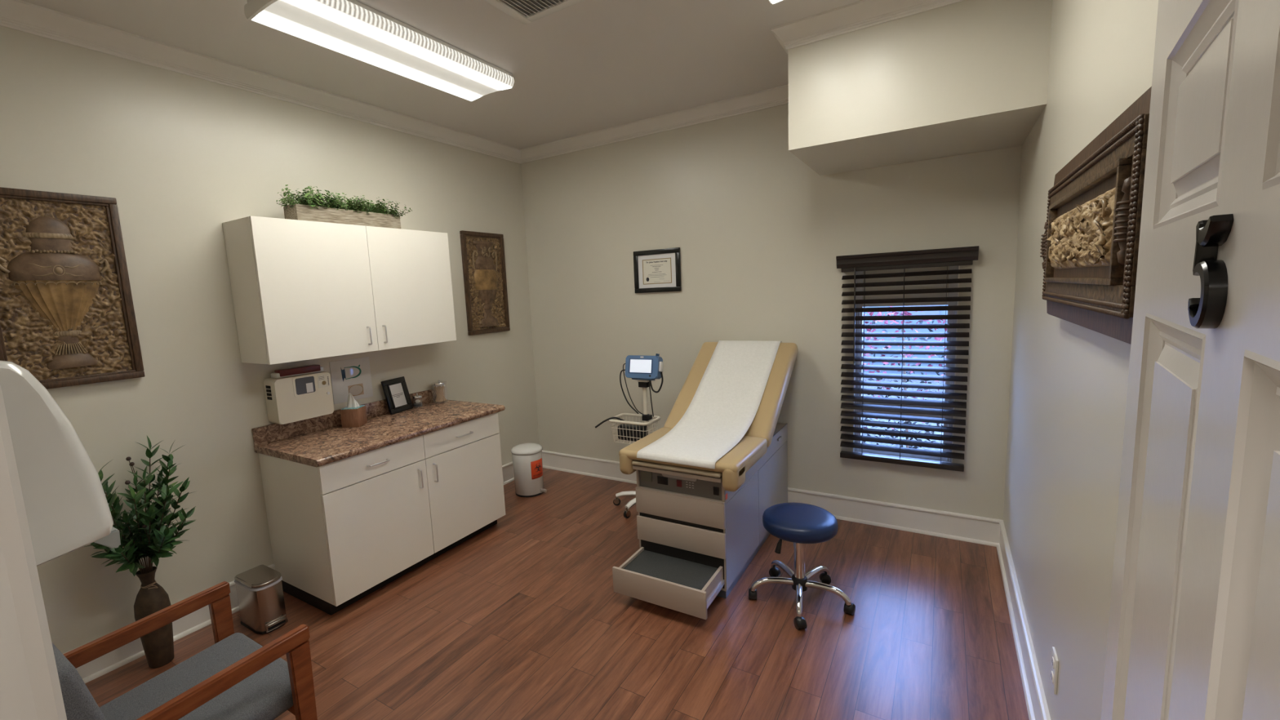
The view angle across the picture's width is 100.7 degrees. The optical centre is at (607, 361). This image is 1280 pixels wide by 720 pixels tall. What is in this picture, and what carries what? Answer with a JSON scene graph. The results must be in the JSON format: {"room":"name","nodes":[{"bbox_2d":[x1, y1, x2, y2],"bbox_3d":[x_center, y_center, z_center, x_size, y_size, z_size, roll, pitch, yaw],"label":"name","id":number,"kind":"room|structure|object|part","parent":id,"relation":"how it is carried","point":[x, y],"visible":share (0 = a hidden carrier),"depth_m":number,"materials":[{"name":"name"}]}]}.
{"room":"examination room","nodes":[
{"label":"examination room","id":0,"kind":"room"},
{"bbox_2d":[0,25,539,653],"bbox_3d":[-1.810,-0.191,3.557,0.120,3.024,4.144,2,9,32],"label":"wall","id":1,"kind":"structure","parent":0,"point":[181,157],"depth_m":2.85,"materials":[{"name":"beige paint"}]},
{"bbox_2d":[0,186,145,389],"bbox_3d":[-2.446,-0.318,2.375,0.057,0.862,0.482,2,9,32],"label":"wall panel","id":2,"kind":"object","parent":1,"relation":"attached to","point":[68,317],"visible":0.97,"depth_m":2.38,"materials":[{"name":"brown wood"}]},
{"bbox_2d":[0,0,520,163],"bbox_3d":[-1.810,-1.633,3.300,0.072,0.100,3.864,2,9,32],"label":"trim","id":3,"kind":"structure","parent":1,"relation":"attached to","point":[18,15],"depth_m":2.83,"materials":[{"name":"white paint"}]},
{"bbox_2d":[63,461,514,683],"bbox_3d":[-1.689,1.227,3.684,0.030,0.171,3.864,2,9,32],"label":"baseboard","id":4,"kind":"structure","parent":1,"relation":"attached to","point":[199,619],"depth_m":2.66,"materials":[{"name":"white paint"}]},
{"bbox_2d":[263,364,333,424],"bbox_3d":[-1.876,0.192,3.230,0.136,0.312,0.334,2,9,32],"label":"sharps container","id":5,"kind":"object","parent":1,"relation":"attached to","point":[293,394],"visible":1,"depth_m":3.17,"materials":[{"name":"beige plastic"}]},
{"bbox_2d":[265,385,271,399],"bbox_3d":[-1.978,0.183,3.095,0.050,0.083,0.003,2,9,32],"label":"vent","id":6,"kind":"object","parent":5,"relation":"attached to","point":[268,388],"depth_m":3.10,"materials":[{"name":"black plastic"}]},
{"bbox_3d":[-1.888,0.066,3.231,0.068,0.029,0.284,2,9,32],"label":"liner frame","id":7,"kind":"part","parent":5,"relation":"part of","materials":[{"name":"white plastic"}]},
{"bbox_3d":[-1.883,0.055,3.225,0.066,0.038,0.242,2,9,32],"label":"liner lid","id":8,"kind":"part","parent":5,"relation":"part of","materials":[{"name":"red plastic"}]},
{"bbox_2d":[222,215,456,364],"bbox_3d":[-1.607,-0.461,3.419,0.352,0.781,1.305,2,9,32],"label":"upper cabinet","id":9,"kind":"object","parent":1,"relation":"attached to","point":[302,290],"visible":1,"depth_m":3.13,"materials":[{"name":"white laminate"}]},
{"bbox_3d":[-1.667,-0.413,3.076,0.018,0.781,0.654,2,9,32],"label":"door","id":10,"kind":"part","parent":9,"relation":"part of","materials":[{"name":"white laminate"}]},
{"bbox_2d":[275,184,412,228],"bbox_3d":[-1.636,-0.950,3.320,0.295,0.217,0.824,2,9,32],"label":"planter box","id":11,"kind":"object","parent":9,"relation":"on","point":[307,208],"visible":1,"depth_m":3.20,"materials":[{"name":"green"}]},
{"bbox_3d":[-1.491,-0.161,3.321,0.033,0.117,0.009,2,9,32],"label":"door handle","id":12,"kind":"part","parent":9,"relation":"part of","materials":[{"name":"silver metal"}]},
{"bbox_3d":[-1.432,-0.176,3.413,0.033,0.117,0.009,2,9,32],"label":"door handle","id":13,"kind":"part","parent":9,"relation":"part of","materials":[{"name":"silver metal"}]},
{"bbox_3d":[-1.319,-0.501,3.622,0.018,0.781,0.646,2,9,32],"label":"door","id":14,"kind":"part","parent":9,"relation":"part of","materials":[{"name":"white laminate"}]},
{"bbox_2d":[251,388,444,445],"bbox_3d":[-1.683,0.346,3.653,0.020,0.101,1.390,2,9,32],"label":"backsplash","id":15,"kind":"structure","parent":1,"relation":"attached to","point":[274,432],"depth_m":3.36,"materials":[{"name":"brown stone"}]},
{"bbox_2d":[328,356,373,404],"bbox_3d":[-1.728,0.124,3.585,0.005,0.281,0.284,2,9,32],"label":"notice","id":16,"kind":"object","parent":1,"relation":"attached to","point":[353,376],"visible":0.95,"depth_m":3.58,"materials":[{"name":"white paper"}]},
{"bbox_2d":[347,383,364,396],"bbox_3d":[-1.713,0.195,3.610,0.001,0.076,0.108,2,9,32],"label":"print","id":17,"kind":"object","parent":16,"relation":"attached to","point":[355,389],"depth_m":3.61,"materials":[{"name":"beige"}]},
{"bbox_2d":[459,230,510,335],"bbox_3d":[-1.042,-0.677,4.584,0.051,0.860,0.482,2,9,32],"label":"wall panel","id":18,"kind":"object","parent":1,"relation":"attached to","point":[483,260],"visible":1,"depth_m":4.55,"materials":[{"name":"brown wood"}]},
{"bbox_2d":[21,0,862,149],"bbox_3d":[-0.262,-1.708,2.325,3.965,0.150,4.144,2,9,32],"label":"ceiling","id":19,"kind":"structure","parent":0,"point":[586,66],"depth_m":2.91,"materials":[{"name":"white paint"}]},
{"bbox_2d":[244,0,515,102],"bbox_3d":[-1.062,-1.603,2.735,0.392,0.084,1.303,2,9,32],"label":"fluorescent fixture","id":20,"kind":"object","parent":19,"relation":"attached to","point":[353,28],"visible":1,"depth_m":2.58,"materials":[{"name":"white plastic"}]},
{"bbox_2d":[484,0,584,24],"bbox_3d":[-0.301,-1.598,2.140,0.657,0.016,0.655,2,9,32],"label":"ceiling vent","id":21,"kind":"object","parent":19,"relation":"in","point":[526,7],"visible":1,"depth_m":2.44,"materials":[{"name":"white plastic"}]},
{"bbox_2d":[768,0,786,5],"bbox_3d":[0.545,-1.551,1.742,0.392,0.084,1.303,2,9,32],"label":"fluorescent fixture","id":22,"kind":"object","parent":19,"relation":"attached to","point":[773,2],"visible":1,"depth_m":2.36,"materials":[{"name":"white plastic"}]},
{"bbox_2d":[768,0,781,4],"bbox_3d":[0.546,-1.540,1.744,0.388,0.060,1.276,2,9,32],"label":"diffuser","id":23,"kind":"object","parent":22,"relation":"attached to","point":[772,2],"depth_m":2.36,"materials":[{"name":"white"}]},
{"bbox_2d":[84,467,1029,719],"bbox_3d":[-0.075,1.567,1.527,5.320,0.100,6.160,2,9,32],"label":"floor","id":24,"kind":"structure","parent":0,"point":[523,618],"depth_m":2.61,"materials":[{"name":"brown wood"}]},
{"bbox_2d":[84,435,195,668],"bbox_3d":[-2.190,0.931,2.522,0.346,1.102,0.474,2,9,32],"label":"potted plant","id":25,"kind":"object","parent":24,"relation":"on","point":[152,539],"visible":0.9,"depth_m":2.52,"materials":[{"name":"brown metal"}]},
{"bbox_2d":[52,581,317,719],"bbox_3d":[-1.405,1.133,1.693,0.606,0.841,0.648,2,9,32],"label":"armchair","id":26,"kind":"object","parent":24,"relation":"on","point":[236,677],"visible":0.72,"depth_m":1.75,"materials":[{"name":"grey fabric"}]},
{"bbox_3d":[-1.536,0.933,1.476,0.522,0.378,0.151,2,9,32],"label":"backrest","id":27,"kind":"part","parent":26,"relation":"part of","materials":[{"name":"grey fabric"}]},
{"bbox_3d":[-1.641,0.937,1.845,0.034,0.075,0.572,2,9,32],"label":"armrest","id":28,"kind":"part","parent":26,"relation":"part of","materials":[{"name":"brown wood"}]},
{"bbox_2d":[99,632,293,719],"bbox_3d":[-1.370,1.150,1.750,0.522,0.111,0.520,2,9,32],"label":"seat cushion","id":29,"kind":"object","parent":26,"relation":"on","point":[266,694],"depth_m":1.77,"materials":[{"name":"grey fabric"}]},
{"bbox_3d":[-1.494,1.210,2.093,0.032,0.594,0.065,2,9,32],"label":"leg","id":30,"kind":"part","parent":26,"relation":"part of","materials":[{"name":"brown wood"}]},
{"bbox_3d":[-1.158,0.954,1.540,0.034,0.075,0.572,2,9,32],"label":"armrest","id":31,"kind":"part","parent":26,"relation":"part of","materials":[{"name":"brown wood"}]},
{"bbox_3d":[-1.383,1.202,1.733,0.538,0.075,0.490,2,9,32],"label":"seat rail","id":32,"kind":"part","parent":26,"relation":"part of","materials":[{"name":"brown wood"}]},
{"bbox_3d":[-1.010,1.227,1.788,0.032,0.594,0.065,2,9,32],"label":"leg","id":33,"kind":"part","parent":26,"relation":"part of","materials":[{"name":"brown wood"}]},
{"bbox_2d":[234,564,287,634],"bbox_3d":[-1.868,1.288,2.871,0.258,0.276,0.155,2,9,32],"label":"pedal bin","id":34,"kind":"object","parent":24,"relation":"on","point":[260,592],"visible":1,"depth_m":2.81,"materials":[{"name":"silver metal"}]},
{"bbox_3d":[-1.878,1.162,2.858,0.244,0.022,0.152,2,9,32],"label":"lid","id":35,"kind":"part","parent":34,"relation":"part of","materials":[{"name":"silver metal"}]},
{"bbox_2d":[258,412,505,615],"bbox_3d":[-1.389,0.879,3.533,0.677,0.870,1.324,2,9,32],"label":"base cabinet","id":36,"kind":"object","parent":24,"relation":"on","point":[341,531],"visible":0.95,"depth_m":3.11,"materials":[{"name":"white laminate"}]},
{"bbox_3d":[-1.333,0.580,3.052,0.019,0.153,0.656,2,9,32],"label":"drawer","id":37,"kind":"part","parent":36,"relation":"part of","materials":[{"name":"white laminate"}]},
{"bbox_3d":[-1.314,0.972,3.103,0.019,0.626,0.656,2,9,32],"label":"cabinet door","id":38,"kind":"part","parent":36,"relation":"part of","materials":[{"name":"white laminate"}]},
{"bbox_2d":[251,388,505,466],"bbox_3d":[-1.408,0.375,3.482,0.670,0.141,1.390,2,9,32],"label":"countertop","id":39,"kind":"structure","parent":36,"relation":"on","point":[319,441],"depth_m":3.29,"materials":[{"name":"brown stone"}]},
{"bbox_2d":[340,392,367,427],"bbox_3d":[-1.659,0.310,3.456,0.113,0.221,0.113,-2,7,3],"label":"tissue box","id":40,"kind":"object","parent":39,"relation":"on","point":[353,415],"visible":1,"depth_m":3.41,"materials":[{"name":"brown wood"}]},
{"bbox_2d":[380,376,413,414],"bbox_3d":[-1.519,0.245,3.832,0.073,0.243,0.216,0,8,22],"label":"photo frame","id":41,"kind":"object","parent":39,"relation":"on","point":[395,390],"visible":1,"depth_m":3.82,"materials":[{"name":"black paint"}]},
{"bbox_2d":[412,393,422,406],"bbox_3d":[-1.423,0.290,3.970,0.071,0.104,0.071,2,9,32],"label":"jar","id":42,"kind":"object","parent":39,"relation":"on","point":[418,403],"visible":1,"depth_m":3.96,"materials":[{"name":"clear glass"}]},
{"bbox_3d":[-1.425,0.255,3.966,0.071,0.032,0.071,2,9,32],"label":"lid","id":43,"kind":"part","parent":42,"relation":"part of","materials":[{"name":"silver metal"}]},
{"bbox_2d":[431,379,447,402],"bbox_3d":[-1.302,0.230,4.114,0.119,0.176,0.119,2,9,32],"label":"jar","id":44,"kind":"object","parent":39,"relation":"on","point":[438,385],"visible":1,"depth_m":4.09,"materials":[{"name":"clear glass"}]},
{"bbox_3d":[-1.305,0.158,4.105,0.119,0.032,0.119,2,9,32],"label":"lid","id":45,"kind":"part","parent":44,"relation":"part of","materials":[{"name":"silver metal"}]},
{"bbox_3d":[-1.311,0.582,3.038,0.033,0.009,0.134,2,9,32],"label":"drawer handle","id":46,"kind":"part","parent":36,"relation":"part of","materials":[{"name":"silver metal"}]},
{"bbox_3d":[-1.158,0.728,3.287,0.033,0.124,0.009,2,9,32],"label":"door handle","id":47,"kind":"part","parent":36,"relation":"part of","materials":[{"name":"silver metal"}]},
{"bbox_3d":[-1.096,0.712,3.384,0.033,0.124,0.009,2,9,32],"label":"door handle","id":48,"kind":"part","parent":36,"relation":"part of","materials":[{"name":"silver metal"}]},
{"bbox_3d":[-0.980,0.491,3.606,0.019,0.153,0.661,2,9,32],"label":"drawer","id":49,"kind":"part","parent":36,"relation":"part of","materials":[{"name":"white laminate"}]},
{"bbox_3d":[-0.963,0.494,3.583,0.033,0.009,0.134,2,9,32],"label":"drawer handle","id":50,"kind":"part","parent":36,"relation":"part of","materials":[{"name":"silver metal"}]},
{"bbox_3d":[-0.961,0.883,3.656,0.019,0.626,0.661,2,9,32],"label":"cabinet door","id":51,"kind":"part","parent":36,"relation":"part of","materials":[{"name":"white laminate"}]},
{"bbox_2d":[511,443,546,497],"bbox_3d":[-0.688,0.932,4.602,0.270,0.422,0.270,-5,8,-18],"label":"pedal bin","id":52,"kind":"object","parent":24,"relation":"on","point":[527,464],"visible":1,"depth_m":4.50,"materials":[{"name":"white plastic"}]},
{"bbox_3d":[-0.697,0.748,4.578,0.270,0.051,0.270,2,9,32],"label":"lid","id":53,"kind":"part","parent":52,"relation":"part of","materials":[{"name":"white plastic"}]},
{"bbox_2d":[595,353,663,518],"bbox_3d":[0.292,0.545,4.098,0.545,1.227,0.564,-9,10,-41],"label":"monitor","id":54,"kind":"object","parent":24,"relation":"on","point":[644,369],"visible":0.78,"depth_m":4.01,"materials":[{"name":"beige plastic"}]},
{"bbox_3d":[0.198,1.058,4.209,0.268,0.061,0.053,-1,8,13],"label":"leg","id":55,"kind":"part","parent":54,"relation":"part of","materials":[{"name":"white plastic"}]},
{"bbox_3d":[0.236,1.073,4.084,0.053,0.061,0.268,4,10,43],"label":"leg","id":56,"kind":"part","parent":54,"relation":"part of","materials":[{"name":"white plastic"}]},
{"bbox_2d":[617,423,648,441],"bbox_3d":[0.199,0.546,4.117,0.210,0.117,0.145,2,9,32],"label":"blood pressure cuff","id":57,"kind":"object","parent":54,"relation":"in","point":[639,434],"visible":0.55,"depth_m":4.06,"materials":[{"name":"black plastic"}]},
{"bbox_2d":[610,416,657,444],"bbox_3d":[0.213,0.535,4.110,0.327,0.164,0.223,2,9,32],"label":"wire basket","id":58,"kind":"object","parent":54,"relation":"on","point":[646,420],"depth_m":4.05,"materials":[{"name":"beige plastic"}]},
{"bbox_3d":[0.284,0.138,4.056,0.095,0.028,0.077,2,9,32],"label":"mount plate","id":59,"kind":"part","parent":54,"relation":"part of","materials":[{"name":"white plastic"}]},
{"bbox_2d":[612,340,798,619],"bbox_3d":[0.669,0.588,3.374,0.710,1.292,1.638,2,9,32],"label":"exam table","id":60,"kind":"object","parent":24,"relation":"on","point":[707,479],"visible":0.99,"depth_m":3.05,"materials":[{"name":"beige laminate"}]},
{"bbox_2d":[657,475,667,484],"bbox_3d":[0.314,0.676,3.009,0.065,0.045,0.006,2,9,32],"label":"power socket","id":61,"kind":"object","parent":60,"relation":"attached to","point":[661,480],"depth_m":3.01,"materials":[{"name":"black plastic"}]},
{"bbox_3d":[0.337,1.182,2.881,0.540,0.142,0.301,2,9,32],"label":"step drawer","id":62,"kind":"part","parent":60,"relation":"part of","materials":[{"name":"beige laminate"}]},
{"bbox_2d":[631,459,722,477],"bbox_3d":[0.376,0.584,2.913,0.529,0.022,0.060,2,9,32],"label":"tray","id":63,"kind":"object","parent":60,"relation":"on","point":[689,471],"depth_m":2.89,"materials":[{"name":"beige plastic"}]},
{"bbox_2d":[632,464,722,483],"bbox_3d":[0.381,0.613,2.921,0.529,0.022,0.048,2,9,32],"label":"tray","id":64,"kind":"object","parent":60,"relation":"on","point":[664,471],"depth_m":2.89,"materials":[{"name":"beige laminate"}]},
{"bbox_2d":[676,480,681,487],"bbox_3d":[0.401,0.680,2.954,0.030,0.038,0.006,2,9,32],"label":"rocker switch","id":65,"kind":"object","parent":60,"relation":"attached to","point":[678,482],"depth_m":2.95,"materials":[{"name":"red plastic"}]},
{"bbox_2d":[662,473,697,481],"bbox_3d":[0.421,0.626,2.965,0.210,0.035,0.100,2,9,32],"label":"tray","id":66,"kind":"object","parent":60,"relation":"on","point":[664,476],"depth_m":2.94,"materials":[{"name":"grey"}]},
{"bbox_2d":[635,486,724,504],"bbox_3d":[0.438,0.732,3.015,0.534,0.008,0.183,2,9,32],"label":"drawer","id":67,"kind":"object","parent":60,"relation":"attached to","point":[662,491],"depth_m":2.94,"materials":[{"name":"beige laminate"}]},
{"bbox_3d":[0.406,0.679,2.962,0.506,0.118,0.012,2,9,32],"label":"control panel","id":68,"kind":"part","parent":60,"relation":"part of","materials":[{"name":"grey plastic"}]},
{"bbox_3d":[0.397,0.817,2.955,0.536,0.140,0.017,2,9,32],"label":"drawer","id":69,"kind":"part","parent":60,"relation":"part of","materials":[{"name":"beige laminate"}]},
{"bbox_3d":[0.405,0.982,2.977,0.536,0.142,0.017,2,9,32],"label":"drawer","id":70,"kind":"part","parent":60,"relation":"part of","materials":[{"name":"beige laminate"}]},
{"bbox_2d":[618,427,767,491],"bbox_3d":[0.511,0.556,3.122,0.710,0.150,0.579,2,9,32],"label":"seat cushion","id":71,"kind":"object","parent":60,"relation":"on","point":[717,462],"depth_m":2.96,"materials":[{"name":"beige leather"}]},
{"bbox_2d":[663,342,798,447],"bbox_3d":[0.865,0.187,3.663,0.710,0.569,0.799,2,9,32],"label":"cushion","id":72,"kind":"object","parent":60,"relation":"on","point":[734,384],"depth_m":3.59,"materials":[{"name":"white paper"}]},
{"bbox_3d":[0.794,0.966,3.096,0.004,0.487,0.600,2,9,32],"label":"panel","id":73,"kind":"part","parent":60,"relation":"part of","materials":[{"name":"grey laminate"}]},
{"bbox_3d":[1.151,0.875,3.656,0.004,0.487,0.729,2,9,32],"label":"panel","id":74,"kind":"part","parent":60,"relation":"part of","materials":[{"name":"grey laminate"}]},
{"bbox_2d":[748,502,855,629],"bbox_3d":[1.048,1.045,2.850,0.505,0.484,0.517,-7,9,-31],"label":"stool","id":75,"kind":"object","parent":24,"relation":"on","point":[801,524],"visible":1,"depth_m":2.78,"materials":[{"name":"blue leather"}]},
{"bbox_2d":[748,587,756,599],"bbox_3d":[0.793,1.263,2.889,0.044,0.065,0.057,-1,8,15],"label":"caster","id":76,"kind":"object","parent":75,"relation":"attached to","point":[752,591],"depth_m":2.87,"materials":[{"name":"black plastic"}]},
{"bbox_3d":[0.890,1.202,2.867,0.231,0.075,0.037,-2,7,3],"label":"leg","id":77,"kind":"part","parent":75,"relation":"part of","materials":[{"name":"silver metal"}]},
{"bbox_2d":[768,566,780,577],"bbox_3d":[0.979,1.227,3.096,0.044,0.065,0.057,-8,9,-36],"label":"caster","id":78,"kind":"object","parent":75,"relation":"attached to","point":[773,571],"depth_m":3.08,"materials":[{"name":"black plastic"}]},
{"bbox_3d":[0.942,0.963,2.803,0.118,0.096,0.032,-4,7,-8],"label":"height lever","id":79,"kind":"part","parent":75,"relation":"part of","materials":[{"name":"black plastic"}]},
{"bbox_3d":[0.998,1.180,3.001,0.037,0.075,0.231,-5,8,-14],"label":"leg","id":80,"kind":"part","parent":75,"relation":"part of","materials":[{"name":"silver metal"}]},
{"bbox_3d":[0.987,1.216,2.722,0.037,0.075,0.231,0,8,20],"label":"leg","id":81,"kind":"part","parent":75,"relation":"part of","materials":[{"name":"silver metal"}]},
{"bbox_3d":[1.020,0.850,2.814,0.376,0.085,0.376,2,9,32],"label":"seat","id":82,"kind":"part","parent":75,"relation":"part of","materials":[{"name":"blue leather"}]},
{"bbox_2d":[794,616,806,629],"bbox_3d":[0.955,1.290,2.623,0.044,0.065,0.057,-4,7,-8],"label":"caster","id":83,"kind":"object","parent":75,"relation":"attached to","point":[800,623],"depth_m":2.60,"materials":[{"name":"black plastic"}]},
{"bbox_3d":[1.160,1.180,2.938,0.231,0.075,0.037,-7,9,-32],"label":"leg","id":84,"kind":"part","parent":75,"relation":"part of","materials":[{"name":"silver metal"}]},
{"bbox_2d":[819,572,831,583],"bbox_3d":[1.235,1.227,3.004,0.057,0.065,0.044,-2,7,3],"label":"caster","id":85,"kind":"object","parent":75,"relation":"attached to","point":[824,577],"depth_m":2.98,"materials":[{"name":"black plastic"}]},
{"bbox_3d":[1.153,1.202,2.769,0.231,0.075,0.037,3,9,37],"label":"leg","id":86,"kind":"part","parent":75,"relation":"part of","materials":[{"name":"silver metal"}]},
{"bbox_2d":[844,602,855,613],"bbox_3d":[1.244,1.263,2.721,0.044,0.065,0.057,4,10,42],"label":"caster","id":87,"kind":"object","parent":75,"relation":"attached to","point":[849,607],"depth_m":2.70,"materials":[{"name":"black plastic"}]},
{"bbox_2d":[520,103,1022,519],"bbox_3d":[0.875,-0.403,4.195,3.725,3.024,0.160,2,9,32],"label":"wall","id":88,"kind":"structure","parent":0,"point":[759,234],"depth_m":3.90,"materials":[{"name":"beige paint"}]},
{"bbox_2d":[520,84,788,163],"bbox_3d":[0.284,-1.852,4.200,2.638,0.100,0.072,2,9,32],"label":"trim","id":89,"kind":"structure","parent":88,"relation":"attached to","point":[779,95],"depth_m":4.10,"materials":[{"name":"white paint"}]},
{"bbox_2d":[633,247,681,293],"bbox_3d":[0.404,-0.740,4.330,0.419,0.344,0.023,2,9,32],"label":"diploma","id":90,"kind":"object","parent":88,"relation":"attached to","point":[659,270],"visible":1,"depth_m":4.32,"materials":[{"name":"black paint"}]},
{"bbox_2d":[542,449,1000,546],"bbox_3d":[0.893,1.022,4.299,3.725,0.171,0.030,2,9,32],"label":"baseboard","id":91,"kind":"structure","parent":88,"relation":"attached to","point":[944,524],"depth_m":3.69,"materials":[{"name":"white paint"}]},
{"bbox_2d":[852,265,959,462],"bbox_3d":[1.972,0.001,3.531,0.590,1.310,0.109,2,9,32],"label":"window","id":92,"kind":"structure","parent":88,"relation":"in","point":[944,268],"depth_m":3.52,"materials":[{"name":"glass"}]},
{"bbox_3d":[2.002,0.496,3.614,0.490,0.245,0.004,2,9,32],"label":"pane","id":93,"kind":"part","parent":92,"relation":"part of","materials":[{"name":"clear glass"}]},
{"bbox_3d":[1.975,-0.057,3.542,0.490,0.630,0.004,2,9,32],"label":"pane","id":94,"kind":"part","parent":92,"relation":"part of","materials":[{"name":"clear glass"}]},
{"bbox_3d":[1.954,-0.495,3.486,0.490,0.255,0.050,2,9,32],"label":"header panel","id":95,"kind":"part","parent":92,"relation":"part of","materials":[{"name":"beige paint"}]},
{"bbox_2d":[835,245,978,471],"bbox_3d":[1.910,-0.006,3.446,0.780,1.392,0.094,2,9,32],"label":"window blind","id":96,"kind":"object","parent":92,"relation":"attached to","point":[955,256],"visible":1,"depth_m":3.43,"materials":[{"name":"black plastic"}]},
{"bbox_3d":[1.950,0.664,3.544,0.722,0.035,0.054,2,9,32],"label":"rail","id":97,"kind":"part","parent":96,"relation":"part of","materials":[{"name":"brown wood"}]},
{"bbox_3d":[1.890,-0.615,3.381,0.727,0.045,0.054,2,9,32],"label":"head rail","id":98,"kind":"part","parent":96,"relation":"part of","materials":[{"name":"brown wood"}]},
{"bbox_2d":[787,0,1052,175],"bbox_3d":[1.658,-1.491,2.905,1.087,0.612,0.870,2,9,32],"label":"soffit","id":99,"kind":"structure","parent":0,"point":[965,77],"depth_m":2.56,"materials":[{"name":"beige paint"}]},
{"bbox_2d":[770,30,787,53],"bbox_3d":[1.137,-1.756,3.151,0.072,0.100,0.941,2,9,32],"label":"trim","id":100,"kind":"structure","parent":99,"relation":"attached to","point":[780,42],"depth_m":2.87,"materials":[{"name":"white paint"}]},
{"bbox_2d":[770,0,964,49],"bbox_3d":[1.365,-1.682,2.498,1.159,0.100,0.072,2,9,32],"label":"trim","id":101,"kind":"structure","parent":99,"relation":"attached to","point":[863,14],"depth_m":2.61,"materials":[{"name":"white paint"}]},
{"bbox_2d":[1003,0,1158,719],"bbox_3d":[1.439,-0.080,1.504,0.120,3.024,4.144,2,9,32],"label":"wall","id":102,"kind":"structure","parent":0,"point":[1068,383],"depth_m":1.72,"materials":[{"name":"beige paint"}]},
{"bbox_2d":[996,520,1050,719],"bbox_3d":[1.433,1.333,1.711,0.030,0.171,3.864,2,9,32],"label":"baseboard","id":103,"kind":"structure","parent":102,"relation":"attached to","point":[1033,691],"depth_m":2.34,"materials":[{"name":"white paint"}]},
{"bbox_2d":[1049,646,1058,694],"bbox_3d":[1.495,1.034,1.774,0.010,0.122,0.080,2,9,32],"label":"wall outlet","id":104,"kind":"object","parent":102,"relation":"attached to","point":[1055,661],"visible":1,"depth_m":1.76,"materials":[{"name":"white plastic"}]},
{"bbox_2d":[1050,671,1053,683],"bbox_3d":[1.494,1.059,1.779,0.003,0.030,0.036,2,9,32],"label":"socket","id":105,"kind":"object","parent":104,"relation":"attached to","point":[1051,672],"depth_m":1.77,"materials":[{"name":"white plastic"}]},
{"bbox_2d":[1051,656,1054,668],"bbox_3d":[1.491,1.008,1.772,0.003,0.030,0.036,2,9,32],"label":"socket","id":106,"kind":"object","parent":104,"relation":"attached to","point":[1052,657],"depth_m":1.77,"materials":[{"name":"white plastic"}]},
{"bbox_2d":[1040,86,1151,343],"bbox_3d":[1.269,-0.335,1.403,0.072,0.480,1.125,2,9,32],"label":"carved wall panel","id":107,"kind":"object","parent":102,"relation":"attached to","point":[1091,238],"visible":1,"depth_m":1.21,"materials":[{"name":"brown wood"}]},
{"bbox_3d":[-1.257,0.135,0.849,3.725,3.024,0.120,2,9,32],"label":"wall","id":108,"kind":"structure","parent":0,"visible":0},
{"bbox_2d":[0,383,66,719],"bbox_3d":[-0.558,0.594,0.489,0.082,2.140,0.140,2,9,32],"label":"trim","id":109,"kind":"structure","parent":108,"relation":"attached to","point":[30,689],"depth_m":0.46,"materials":[{"name":"white paint"}]},
{"bbox_2d":[0,360,120,566],"bbox_3d":[-0.607,0.104,0.561,0.100,0.225,0.099,2,9,32],"label":"dispenser","id":110,"kind":"object","parent":108,"relation":"attached to","point":[67,508],"visible":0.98,"depth_m":0.54,"materials":[{"name":"white plastic"}]},
{"bbox_2d":[1101,0,1279,719],"bbox_3d":[0.477,0.592,0.448,0.047,2.033,0.885,3,9,39],"label":"door","id":111,"kind":"structure","parent":108,"relation":"in","point":[1193,631],"depth_m":0.41,"materials":[{"name":"white paint"}]},
{"bbox_3d":[0.580,0.297,0.566,0.015,0.680,0.290,3,9,39],"label":"panel moulding","id":112,"kind":"part","parent":111,"relation":"part of","materials":[{"name":"white paint"}]},
{"bbox_3d":[0.581,0.297,0.564,0.009,0.620,0.230,3,9,39],"label":"panel","id":113,"kind":"part","parent":111,"relation":"part of","materials":[{"name":"white paint"}]},
{"bbox_3d":[0.554,-0.232,0.497,0.015,0.192,0.290,3,9,39],"label":"panel moulding","id":114,"kind":"part","parent":111,"relation":"part of","materials":[{"name":"white paint"}]},
{"bbox_3d":[0.556,-0.232,0.495,0.009,0.132,0.230,3,9,39],"label":"panel","id":115,"kind":"part","parent":111,"relation":"part of","materials":[{"name":"white paint"}]},
{"bbox_3d":[0.337,0.348,0.265,0.015,0.680,0.290,3,9,39],"label":"panel moulding","id":116,"kind":"part","parent":111,"relation":"part of","materials":[{"name":"white paint"}]},
{"bbox_3d":[0.338,0.348,0.264,0.009,0.620,0.230,3,9,39],"label":"panel","id":117,"kind":"part","parent":111,"relation":"part of","materials":[{"name":"white paint"}]},
{"bbox_3d":[0.311,-0.181,0.196,0.015,0.192,0.290,3,9,39],"label":"panel moulding","id":118,"kind":"part","parent":111,"relation":"part of","materials":[{"name":"white paint"}]}
]}

